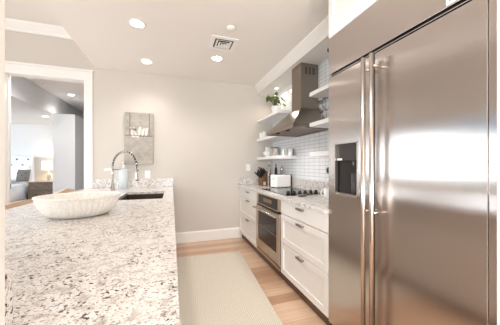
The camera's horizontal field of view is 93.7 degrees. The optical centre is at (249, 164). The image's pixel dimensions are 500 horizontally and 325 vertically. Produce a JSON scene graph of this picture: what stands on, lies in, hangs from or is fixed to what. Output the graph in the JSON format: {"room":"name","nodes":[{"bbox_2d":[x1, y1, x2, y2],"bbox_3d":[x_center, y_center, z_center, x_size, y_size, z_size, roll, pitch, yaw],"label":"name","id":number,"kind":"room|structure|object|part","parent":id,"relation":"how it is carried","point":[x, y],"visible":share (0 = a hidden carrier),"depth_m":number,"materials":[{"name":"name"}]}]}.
{"room":"kitchen","nodes":[
{"label":"kitchen","id":0,"kind":"room"},
{"bbox_2d":[0,0,4,324],"bbox_3d":[-0.607,-0.315,0.012,0.556,3.130,0.706,0,0,-18],"label":"wall","id":1,"kind":"structure","parent":0,"point":[2,2],"depth_m":0.43,"materials":[{"name":"white paint"}]},
{"bbox_2d":[5,270,12,324],"bbox_3d":[-0.722,0.270,0.358,0.556,0.130,0.025,0,0,-18],"label":"backsplash","id":2,"kind":"structure","parent":1,"relation":"attached to","point":[8,274],"depth_m":0.45,"materials":[{"name":"white stone"}]},
{"bbox_2d":[11,123,52,180],"bbox_3d":[-6.986,0.000,7.204,3.200,2.500,0.295,0,0,-18],"label":"wall","id":3,"kind":"structure","parent":0,"point":[26,139],"depth_m":7.19,"materials":[{"name":"white paint"}]},
{"bbox_2d":[5,0,61,25],"bbox_3d":[-1.701,-1.905,-0.351,1.350,0.050,7.410,0,0,-18],"label":"ceiling","id":4,"kind":"structure","parent":0,"point":[37,11],"depth_m":2.87,"materials":[{"name":"white paint"}]},
{"bbox_2d":[24,77,83,112],"bbox_3d":[-5.388,-1.760,5.177,5.150,0.080,5.170,0,0,-18],"label":"ceiling","id":5,"kind":"structure","parent":0,"point":[60,89],"depth_m":5.33,"materials":[{"name":"white paint"}]},
{"bbox_2d":[53,113,83,193],"bbox_3d":[-4.919,0.000,6.830,0.455,2.500,2.310,0,0,-18],"label":"wall","id":6,"kind":"structure","parent":0,"point":[68,129],"depth_m":5.76,"materials":[{"name":"white paint"}]},
{"bbox_2d":[5,30,272,232],"bbox_3d":[-1.549,-0.340,3.668,4.420,3.180,0.120,0,0,-18],"label":"wall","id":7,"kind":"structure","parent":0,"point":[206,133],"depth_m":3.76,"materials":[{"name":"beige paint"}]},
{"bbox_2d":[5,18,72,39],"bbox_3d":[-2.858,-1.820,3.121,1.350,0.120,0.090,0,0,-18],"label":"trim","id":8,"kind":"structure","parent":7,"relation":"attached to","point":[16,25],"depth_m":3.12,"materials":[{"name":"white paint"}]},
{"bbox_2d":[5,60,93,203],"bbox_3d":[-2.796,-0.052,3.236,1.132,2.605,0.152,0,0,-18],"label":"door frame","id":9,"kind":"structure","parent":7,"relation":"in","point":[12,68],"depth_m":3.22,"materials":[{"name":"white paint"}]},
{"bbox_2d":[93,178,172,187],"bbox_3d":[-1.737,0.272,3.532,1.094,0.127,0.020,0,0,-18],"label":"backsplash","id":10,"kind":"structure","parent":7,"relation":"attached to","point":[153,182],"depth_m":3.54,"materials":[{"name":"white stone"}]},
{"bbox_2d":[124,112,152,163],"bbox_3d":[-1.674,-0.399,3.538,0.397,0.774,0.046,0,0,-18],"label":"wall art","id":11,"kind":"object","parent":7,"relation":"attached to","point":[138,127],"visible":0.98,"depth_m":3.52,"materials":[{"name":"paint"}]},
{"bbox_2d":[145,171,149,177],"bbox_3d":[-1.573,0.145,3.593,0.075,0.115,0.008,0,0,-18],"label":"wall outlet","id":12,"kind":"object","parent":7,"relation":"attached to","point":[147,173],"visible":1,"depth_m":3.59,"materials":[{"name":"white plastic"}]},
{"bbox_2d":[175,227,241,243],"bbox_3d":[-0.686,1.164,3.884,1.155,0.172,0.016,0,0,-18],"label":"baseboard","id":13,"kind":"structure","parent":7,"relation":"attached to","point":[226,233],"depth_m":3.87,"materials":[{"name":"white paint"}]},
{"bbox_2d":[238,177,258,183],"bbox_3d":[0.107,0.275,4.146,0.645,0.120,0.020,0,0,-18],"label":"backsplash","id":14,"kind":"structure","parent":7,"relation":"attached to","point":[241,180],"depth_m":4.09,"materials":[{"name":"white stone"}]},
{"bbox_2d":[291,178,328,192],"bbox_3d":[0.788,0.268,3.089,0.022,0.135,2.417,0,0,-18],"label":"backsplash","id":15,"kind":"structure","parent":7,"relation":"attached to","point":[312,185],"depth_m":3.07,"materials":[{"name":"white stone"}]},
{"bbox_2d":[42,0,328,85],"bbox_3d":[0.338,-1.665,0.329,2.950,0.530,7.410,0,0,-18],"label":"ceiling","id":16,"kind":"structure","parent":0,"point":[177,34],"depth_m":2.44,"materials":[{"name":"white paint"}]},
{"bbox_2d":[127,18,145,28],"bbox_3d":[-1.119,-1.397,2.320,0.170,0.005,0.170,0,0,-18],"label":"recessed light","id":17,"kind":"object","parent":16,"relation":"in","point":[136,23],"visible":1,"depth_m":2.31,"materials":[{"name":"white plastic"}]},
{"bbox_2d":[140,59,152,63],"bbox_3d":[-1.402,-1.397,3.172,0.170,0.005,0.170,0,0,-18],"label":"recessed light","id":18,"kind":"object","parent":16,"relation":"in","point":[145,61],"visible":1,"depth_m":3.17,"materials":[{"name":"white"}]},
{"bbox_2d":[210,56,222,61],"bbox_3d":[-0.434,-1.397,3.081,0.170,0.005,0.170,0,0,-18],"label":"recessed light","id":19,"kind":"object","parent":16,"relation":"in","point":[214,58],"visible":1,"depth_m":3.08,"materials":[{"name":"white"}]},
{"bbox_2d":[208,35,238,51],"bbox_3d":[-0.311,-1.391,2.705,0.300,0.021,0.300,0,0,-18],"label":"ceiling vent","id":20,"kind":"object","parent":16,"relation":"in","point":[221,43],"visible":1,"depth_m":2.69,"materials":[{"name":"white plastic"}]},
{"bbox_2d":[227,25,234,30],"bbox_3d":[-0.193,-1.389,2.386,0.090,0.022,0.090,0,0,-18],"label":"smoke detector","id":21,"kind":"object","parent":16,"relation":"attached to","point":[229,27],"visible":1,"depth_m":2.36,"materials":[{"name":"white plastic"}]},
{"bbox_2d":[176,237,326,324],"bbox_3d":[-2.949,1.280,2.048,8.100,0.060,13.050,0,0,-18],"label":"floor","id":22,"kind":"structure","parent":0,"point":[290,308],"depth_m":2.56,"materials":[{"name":"brown wood"}]},
{"bbox_2d":[5,199,32,209],"bbox_3d":[-1.777,0.782,2.001,0.455,0.937,0.520,0,0,-18],"label":"counter stool","id":23,"kind":"object","parent":22,"relation":"on","point":[22,202],"visible":0.05,"depth_m":2.01,"materials":[{"name":"brown wood"}]},
{"bbox_2d":[11,156,33,202],"bbox_3d":[-6.984,0.588,5.934,1.674,1.736,2.115,0,0,-18],"label":"bed","id":24,"kind":"object","parent":22,"relation":"on","point":[19,190],"visible":0.43,"depth_m":6.93,"materials":[{"name":"white fabric"}]},
{"bbox_2d":[11,183,27,202],"bbox_3d":[-6.922,0.982,5.747,1.674,0.948,1.720,0,0,-18],"label":"duvet","id":25,"kind":"object","parent":24,"relation":"on","point":[19,192],"depth_m":6.40,"materials":[{"name":"white fabric"}]},
{"bbox_2d":[11,165,29,180],"bbox_3d":[-6.862,0.240,6.800,0.680,0.464,0.265,0,0,-18],"label":"pillow","id":26,"kind":"object","parent":24,"relation":"on","point":[14,169],"visible":0.39,"depth_m":6.78,"materials":[{"name":"white fabric"}]},
{"bbox_3d":[-7.319,0.385,6.882,1.565,1.330,0.105,0,0,-18],"label":"headboard","id":27,"kind":"part","parent":24,"relation":"part of","materials":[{"name":"white fabric"}]},
{"bbox_2d":[16,169,30,181],"bbox_3d":[-6.463,0.300,6.677,0.300,0.342,0.189,0,0,-18],"label":"cushion","id":28,"kind":"object","parent":24,"relation":"on","point":[22,175],"visible":1,"depth_m":6.63,"materials":[{"name":"grey fabric"}]},
{"bbox_2d":[26,181,52,199],"bbox_3d":[-6.031,0.868,6.963,0.720,0.765,0.574,0,0,-18],"label":"nightstand","id":29,"kind":"object","parent":22,"relation":"on","point":[35,188],"visible":0.52,"depth_m":6.70,"materials":[{"name":"brown wood"}]},
{"bbox_3d":[-5.951,0.833,6.723,0.600,0.185,0.020,0,0,-18],"label":"drawer","id":30,"kind":"part","parent":29,"relation":"part of","materials":[{"name":"brown wood"}]},
{"bbox_3d":[-5.951,0.627,6.723,0.600,0.185,0.020,0,0,-18],"label":"drawer","id":31,"kind":"part","parent":29,"relation":"part of","materials":[{"name":"brown wood"}]},
{"bbox_2d":[41,161,52,180],"bbox_3d":[-6.027,0.185,7.014,0.330,0.600,0.330,0,0,-18],"label":"table lamp","id":32,"kind":"object","parent":29,"relation":"on","point":[46,165],"visible":0.88,"depth_m":6.91,"materials":[{"name":"white"}]},
{"bbox_3d":[-6.027,0.015,7.014,0.330,0.260,0.330,0,0,-18],"label":"lamp shade","id":33,"kind":"part","parent":32,"relation":"part of","materials":[{"name":"white fabric"}]},
{"bbox_2d":[54,188,73,193],"bbox_3d":[-2.065,0.772,2.864,0.455,0.957,0.520,0,0,-18],"label":"counter stool","id":34,"kind":"object","parent":22,"relation":"on","point":[67,190],"visible":0.11,"depth_m":2.90,"materials":[{"name":"brown wood"}]},
{"bbox_2d":[177,251,282,324],"bbox_3d":[-0.358,1.245,2.484,0.860,0.009,1.600,0,0,-15],"label":"kitchen rug","id":35,"kind":"object","parent":22,"relation":"on","point":[220,288],"visible":0.93,"depth_m":2.26,"materials":[{"name":"beige fabric"}]},
{"bbox_2d":[239,187,259,254],"bbox_3d":[0.239,0.808,3.731,0.658,0.884,0.888,0,0,-18],"label":"base cabinet","id":36,"kind":"object","parent":22,"relation":"on","point":[247,198],"visible":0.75,"depth_m":3.60,"materials":[{"name":"white paint"}]},
{"bbox_3d":[-0.037,0.984,3.639,0.020,0.321,0.884,0,0,-18],"label":"drawer","id":37,"kind":"part","parent":36,"relation":"part of","materials":[{"name":"white paint"}]},
{"bbox_3d":[-0.037,0.440,3.639,0.020,0.145,0.884,0,0,-18],"label":"drawer","id":38,"kind":"part","parent":36,"relation":"part of","materials":[{"name":"white paint"}]},
{"bbox_3d":[-0.037,0.667,3.639,0.020,0.299,0.884,0,0,-18],"label":"drawer","id":39,"kind":"part","parent":36,"relation":"part of","materials":[{"name":"white paint"}]},
{"bbox_2d":[252,192,284,280],"bbox_3d":[0.476,0.808,2.948,0.703,0.884,0.740,0,0,-18],"label":"oven","id":40,"kind":"object","parent":22,"relation":"on","point":[268,209],"visible":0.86,"depth_m":2.78,"materials":[{"name":"silver metal"}]},
{"bbox_3d":[0.172,0.560,2.846,0.063,0.022,0.700,0,0,-18],"label":"handle","id":41,"kind":"part","parent":40,"relation":"part of","materials":[{"name":"silver metal"}]},
{"bbox_3d":[0.218,0.444,2.870,0.019,0.126,0.619,0,0,-18],"label":"control panel","id":42,"kind":"part","parent":40,"relation":"part of","materials":[{"name":"black glass"}]},
{"bbox_3d":[0.215,0.807,2.861,0.030,0.545,0.732,0,0,-18],"label":"door","id":43,"kind":"part","parent":40,"relation":"part of","materials":[{"name":"silver metal"}]},
{"bbox_3d":[0.219,0.442,2.862,0.024,0.147,0.732,0,0,-18],"label":"control frame","id":44,"kind":"part","parent":40,"relation":"part of","materials":[{"name":"silver metal"}]},
{"bbox_3d":[0.219,1.115,2.862,0.024,0.061,0.732,0,0,-18],"label":"trim","id":45,"kind":"part","parent":40,"relation":"part of","materials":[{"name":"silver metal"}]},
{"bbox_2d":[281,200,330,324],"bbox_3d":[0.742,0.808,2.221,0.658,0.884,0.799,0,0,-18],"label":"base cabinet","id":46,"kind":"object","parent":22,"relation":"on","point":[304,231],"visible":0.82,"depth_m":2.03,"materials":[{"name":"white paint"}]},
{"bbox_2d":[238,184,328,213],"bbox_3d":[0.483,0.350,2.998,0.658,0.030,2.437,0,0,-18],"label":"countertop","id":47,"kind":"structure","parent":46,"relation":"on","point":[318,203],"depth_m":2.34,"materials":[{"name":"white stone"}]},
{"bbox_2d":[254,167,267,185],"bbox_3d":[0.191,0.182,3.804,0.226,0.306,0.115,0,0,-36],"label":"knife block","id":48,"kind":"object","parent":47,"relation":"on","point":[262,174],"visible":1,"depth_m":3.78,"materials":[{"name":"brown wood"}]},
{"bbox_2d":[267,162,270,185],"bbox_3d":[0.305,0.141,3.749,0.051,0.389,0.051,0,0,-18],"label":"oil bottle","id":49,"kind":"object","parent":47,"relation":"on","point":[269,170],"visible":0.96,"depth_m":3.73,"materials":[{"name":"clear glass"}]},
{"bbox_2d":[274,161,277,174],"bbox_3d":[0.421,0.134,3.798,0.051,0.403,0.051,0,0,-18],"label":"vinegar bottle","id":50,"kind":"object","parent":47,"relation":"on","point":[275,170],"visible":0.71,"depth_m":3.79,"materials":[{"name":"black glass"}]},
{"bbox_2d":[271,174,291,187],"bbox_3d":[0.461,0.238,3.474,0.294,0.194,0.160,0,0,-32],"label":"toaster","id":51,"kind":"object","parent":47,"relation":"on","point":[279,180],"visible":0.98,"depth_m":3.40,"materials":[{"name":"white plastic"}]},
{"bbox_2d":[263,188,323,195],"bbox_3d":[0.522,0.313,2.965,0.515,0.044,0.745,0,0,-18],"label":"cooktop","id":52,"kind":"object","parent":47,"relation":"in","point":[283,191],"visible":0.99,"depth_m":2.79,"materials":[{"name":"black glass"}]},
{"bbox_2d":[297,193,310,196],"bbox_3d":[0.586,0.322,2.528,0.207,0.027,0.088,0,0,-38],"label":"spoon rest","id":53,"kind":"object","parent":47,"relation":"on","point":[299,195],"visible":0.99,"depth_m":2.52,"materials":[{"name":"grey metal"}]},
{"bbox_2d":[320,187,328,198],"bbox_3d":[0.784,0.282,2.359,0.122,0.105,0.100,0,0,-18],"label":"mug","id":54,"kind":"object","parent":47,"relation":"on","point":[326,189],"visible":0.7,"depth_m":2.33,"materials":[{"name":"white ceramic"}]},
{"bbox_3d":[0.466,0.984,2.129,0.020,0.321,0.795,0,0,-18],"label":"drawer","id":55,"kind":"part","parent":46,"relation":"part of","materials":[{"name":"white paint"}]},
{"bbox_3d":[0.466,0.667,2.129,0.020,0.299,0.795,0,0,-18],"label":"drawer","id":56,"kind":"part","parent":46,"relation":"part of","materials":[{"name":"white paint"}]},
{"bbox_3d":[0.466,0.440,2.129,0.020,0.145,0.795,0,0,-18],"label":"drawer","id":57,"kind":"part","parent":46,"relation":"part of","materials":[{"name":"white paint"}]},
{"bbox_2d":[329,0,496,324],"bbox_3d":[0.999,0.161,1.377,0.704,2.178,0.954,0,0,-18],"label":"refrigerator","id":58,"kind":"object","parent":22,"relation":"on","point":[413,83],"visible":0.99,"depth_m":1.13,"materials":[{"name":"silver metal"}]},
{"bbox_3d":[0.649,0.028,1.574,0.023,0.360,0.220,0,0,-18],"label":"dispenser frame","id":59,"kind":"part","parent":58,"relation":"part of","materials":[{"name":"silver metal"}]},
{"bbox_3d":[0.694,-0.086,1.589,0.088,0.116,0.204,0,0,-18],"label":"dispenser panel","id":60,"kind":"part","parent":58,"relation":"part of","materials":[{"name":"brown"}]},
{"bbox_3d":[0.663,0.261,1.550,0.028,1.799,0.411,0,0,-18],"label":"freezer door","id":61,"kind":"part","parent":58,"relation":"part of","materials":[{"name":"silver metal"}]},
{"bbox_3d":[0.651,0.247,1.347,0.025,1.725,0.025,0,0,-18],"label":"handle","id":62,"kind":"part","parent":58,"relation":"part of","materials":[{"name":"silver metal"}]},
{"bbox_3d":[0.670,0.247,1.290,0.025,1.725,0.025,0,0,-18],"label":"handle","id":63,"kind":"part","parent":58,"relation":"part of","materials":[{"name":"silver metal"}]},
{"bbox_3d":[0.749,-0.797,1.295,0.030,0.261,0.952,0,0,-18],"label":"grille panel","id":64,"kind":"part","parent":58,"relation":"part of","materials":[{"name":"silver metal"}]},
{"bbox_3d":[0.810,0.261,1.109,0.028,1.799,0.506,0,0,-18],"label":"fridge door","id":65,"kind":"part","parent":58,"relation":"part of","materials":[{"name":"silver metal"}]},
{"bbox_3d":[0.897,0.250,0.856,0.026,1.830,0.028,0,0,-18],"label":"trim","id":66,"kind":"part","parent":58,"relation":"part of","materials":[{"name":"silver metal"}]},
{"bbox_2d":[497,0,499,324],"bbox_3d":[1.183,0.160,0.921,0.642,2.180,0.024,0,0,-18],"label":"end panel","id":67,"kind":"object","parent":22,"relation":"on","point":[498,1],"visible":1,"depth_m":0.83,"materials":[{"name":"white paint"}]},
{"bbox_3d":[-1.098,0.808,2.010,0.788,0.884,3.308,0,0,-18],"label":"cabinet","id":68,"kind":"object","parent":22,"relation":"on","visible":0},
{"bbox_2d":[5,186,179,324],"bbox_3d":[-1.208,0.350,1.785,1.196,0.030,3.670,0,0,-18],"label":"countertop","id":69,"kind":"structure","parent":68,"relation":"on","point":[118,266],"depth_m":0.79,"materials":[{"name":"white stone"}]},
{"bbox_2d":[32,191,120,218],"bbox_3d":[-1.146,0.268,1.579,0.478,0.134,0.432,0,0,-24],"label":"woven bowl","id":70,"kind":"object","parent":69,"relation":"on","point":[71,205],"visible":1,"depth_m":1.45,"materials":[{"name":"white wicker"}]},
{"bbox_2d":[104,150,138,190],"bbox_3d":[-1.620,0.074,2.978,0.628,0.522,0.098,0,0,25],"label":"faucet","id":71,"kind":"object","parent":69,"relation":"on","point":[123,151],"visible":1,"depth_m":3.00,"materials":[{"name":"silver metal"}]},
{"bbox_2d":[118,162,127,188],"bbox_3d":[-1.798,0.147,3.322,0.128,0.375,0.128,0,0,-18],"label":"soap bottle","id":72,"kind":"object","parent":69,"relation":"on","point":[122,174],"visible":0.92,"depth_m":3.27,"materials":[{"name":"white ceramic"}]},
{"bbox_2d":[120,193,163,199],"bbox_3d":[-1.193,0.475,2.615,0.454,0.219,0.729,0,0,-18],"label":"sink","id":73,"kind":"object","parent":69,"relation":"in","point":[133,196],"visible":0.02,"depth_m":2.94,"materials":[{"name":"brown metal"}]},
{"bbox_3d":[1.664,-0.075,0.771,0.155,2.650,7.410,0,0,-18],"label":"wall","id":74,"kind":"structure","parent":0,"visible":0},
{"bbox_2d":[257,109,291,123],"bbox_3d":[0.404,-0.768,3.792,0.305,0.044,0.880,0,0,-18],"label":"floating shelf","id":75,"kind":"object","parent":74,"relation":"attached to","point":[278,115],"visible":0.78,"depth_m":3.68,"materials":[{"name":"white paint"}]},
{"bbox_2d":[265,92,285,111],"bbox_3d":[0.404,-0.958,3.702,0.326,0.337,0.263,0,0,9],"label":"potted plant","id":76,"kind":"object","parent":75,"relation":"on","point":[275,107],"visible":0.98,"depth_m":3.68,"materials":[{"name":"green plant"}]},
{"bbox_3d":[0.410,-0.858,3.720,0.156,0.135,0.156,0,0,-18],"label":"pot","id":77,"kind":"part","parent":76,"relation":"part of","materials":[{"name":"white ceramic"}]},
{"bbox_2d":[257,136,293,141],"bbox_3d":[0.404,-0.433,3.792,0.305,0.044,0.880,0,0,-18],"label":"floating shelf","id":78,"kind":"object","parent":74,"relation":"attached to","point":[268,138],"visible":0.62,"depth_m":3.77,"materials":[{"name":"white paint"}]},
{"bbox_2d":[257,156,296,159],"bbox_3d":[0.404,-0.113,3.792,0.305,0.044,0.880,0,0,-18],"label":"floating shelf","id":79,"kind":"object","parent":74,"relation":"attached to","point":[267,157],"visible":1,"depth_m":3.44,"materials":[{"name":"white paint"}]},
{"bbox_2d":[265,147,271,156],"bbox_3d":[0.316,-0.223,4.080,0.110,0.175,0.131,0,0,-18],"label":"pitcher","id":80,"kind":"object","parent":79,"relation":"on","point":[267,149],"visible":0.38,"depth_m":4.03,"materials":[{"name":"white ceramic"}]},
{"bbox_2d":[270,147,279,155],"bbox_3d":[0.396,-0.207,3.652,0.158,0.144,0.158,0,0,-18],"label":"cooking pot","id":81,"kind":"object","parent":79,"relation":"on","point":[275,151],"visible":0.84,"depth_m":3.59,"materials":[{"name":"silver metal"}]},
{"bbox_2d":[281,149,286,155],"bbox_3d":[0.520,-0.188,3.500,0.086,0.105,0.114,0,0,-18],"label":"mug","id":82,"kind":"object","parent":79,"relation":"on","point":[283,151],"visible":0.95,"depth_m":3.48,"materials":[{"name":"white ceramic"}]},
{"bbox_2d":[288,149,293,155],"bbox_3d":[0.600,-0.188,3.452,0.085,0.105,0.084,0,0,-18],"label":"tumbler","id":83,"kind":"object","parent":79,"relation":"on","point":[290,151],"visible":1,"depth_m":3.42,"materials":[{"name":"white ceramic"}]},
{"bbox_2d":[255,15,328,94],"bbox_3d":[0.496,-1.325,2.995,0.065,0.150,2.450,0,0,-18],"label":"trim","id":84,"kind":"structure","parent":74,"relation":"attached to","point":[320,32],"depth_m":2.78,"materials":[{"name":"white paint"}]},
{"bbox_2d":[258,37,329,95],"bbox_3d":[0.667,-1.325,3.052,0.295,0.150,2.450,0,0,-18],"label":"ceiling","id":85,"kind":"structure","parent":74,"relation":"attached to","point":[319,54],"depth_m":2.88,"materials":[{"name":"white paint"}]},
{"bbox_2d":[266,62,328,136],"bbox_3d":[0.581,-0.827,2.971,0.490,0.844,0.760,0,0,-18],"label":"range hood","id":86,"kind":"object","parent":74,"relation":"attached to","point":[304,112],"visible":0.98,"depth_m":2.88,"materials":[{"name":"silver metal"}]},
{"bbox_2d":[273,58,330,181],"bbox_3d":[0.802,-0.458,3.097,0.010,1.585,2.450,0,0,-18],"label":"wall tiles","id":87,"kind":"structure","parent":74,"relation":"attached to","point":[305,167],"depth_m":3.18,"materials":[{"name":"white tile"}]},
{"bbox_2d":[310,83,328,97],"bbox_3d":[0.916,-0.768,2.255,0.305,0.044,0.760,0,0,-18],"label":"floating shelf","id":88,"kind":"object","parent":74,"relation":"attached to","point":[323,91],"visible":0.24,"depth_m":2.44,"materials":[{"name":"white paint"}]},
{"bbox_2d":[310,118,328,127],"bbox_3d":[0.916,-0.436,2.255,0.305,0.044,0.760,0,0,-18],"label":"floating shelf","id":89,"kind":"object","parent":74,"relation":"attached to","point":[324,123],"visible":0.25,"depth_m":2.44,"materials":[{"name":"white paint"}]},
{"bbox_2d":[317,100,323,119],"bbox_3d":[0.781,-0.579,2.558,0.091,0.242,0.091,0,0,-18],"label":"wine glass","id":90,"kind":"object","parent":89,"relation":"on","point":[320,108],"visible":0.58,"depth_m":2.54,"materials":[{"name":"white"}]},
{"bbox_2d":[322,97,328,117],"bbox_3d":[0.797,-0.579,2.447,0.091,0.242,0.091,0,0,-18],"label":"wine glass","id":91,"kind":"object","parent":89,"relation":"on","point":[325,101],"visible":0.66,"depth_m":2.42,"materials":[{"name":"white"}]},
{"bbox_2d":[310,151,328,156],"bbox_3d":[0.916,-0.115,2.255,0.305,0.044,0.760,0,0,-18],"label":"floating shelf","id":92,"kind":"object","parent":74,"relation":"attached to","point":[322,153],"visible":0.24,"depth_m":2.41,"materials":[{"name":"white paint"}]},
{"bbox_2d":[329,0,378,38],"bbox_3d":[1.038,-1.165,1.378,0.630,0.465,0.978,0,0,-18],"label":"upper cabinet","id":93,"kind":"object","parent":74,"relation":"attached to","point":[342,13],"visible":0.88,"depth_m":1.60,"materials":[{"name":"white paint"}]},
{"bbox_3d":[-5.478,-0.250,5.210,5.300,3.000,5.290,0,0,-18],"label":"wall","id":94,"kind":"structure","parent":0,"visible":0},
{"bbox_2d":[11,76,83,124],"bbox_3d":[-6.218,-1.485,4.901,3.200,0.470,5.150,0,0,-18],"label":"ceiling","id":95,"kind":"structure","parent":94,"relation":"attached to","point":[30,102],"depth_m":5.37,"materials":[{"name":"grey paint"}]}
]}

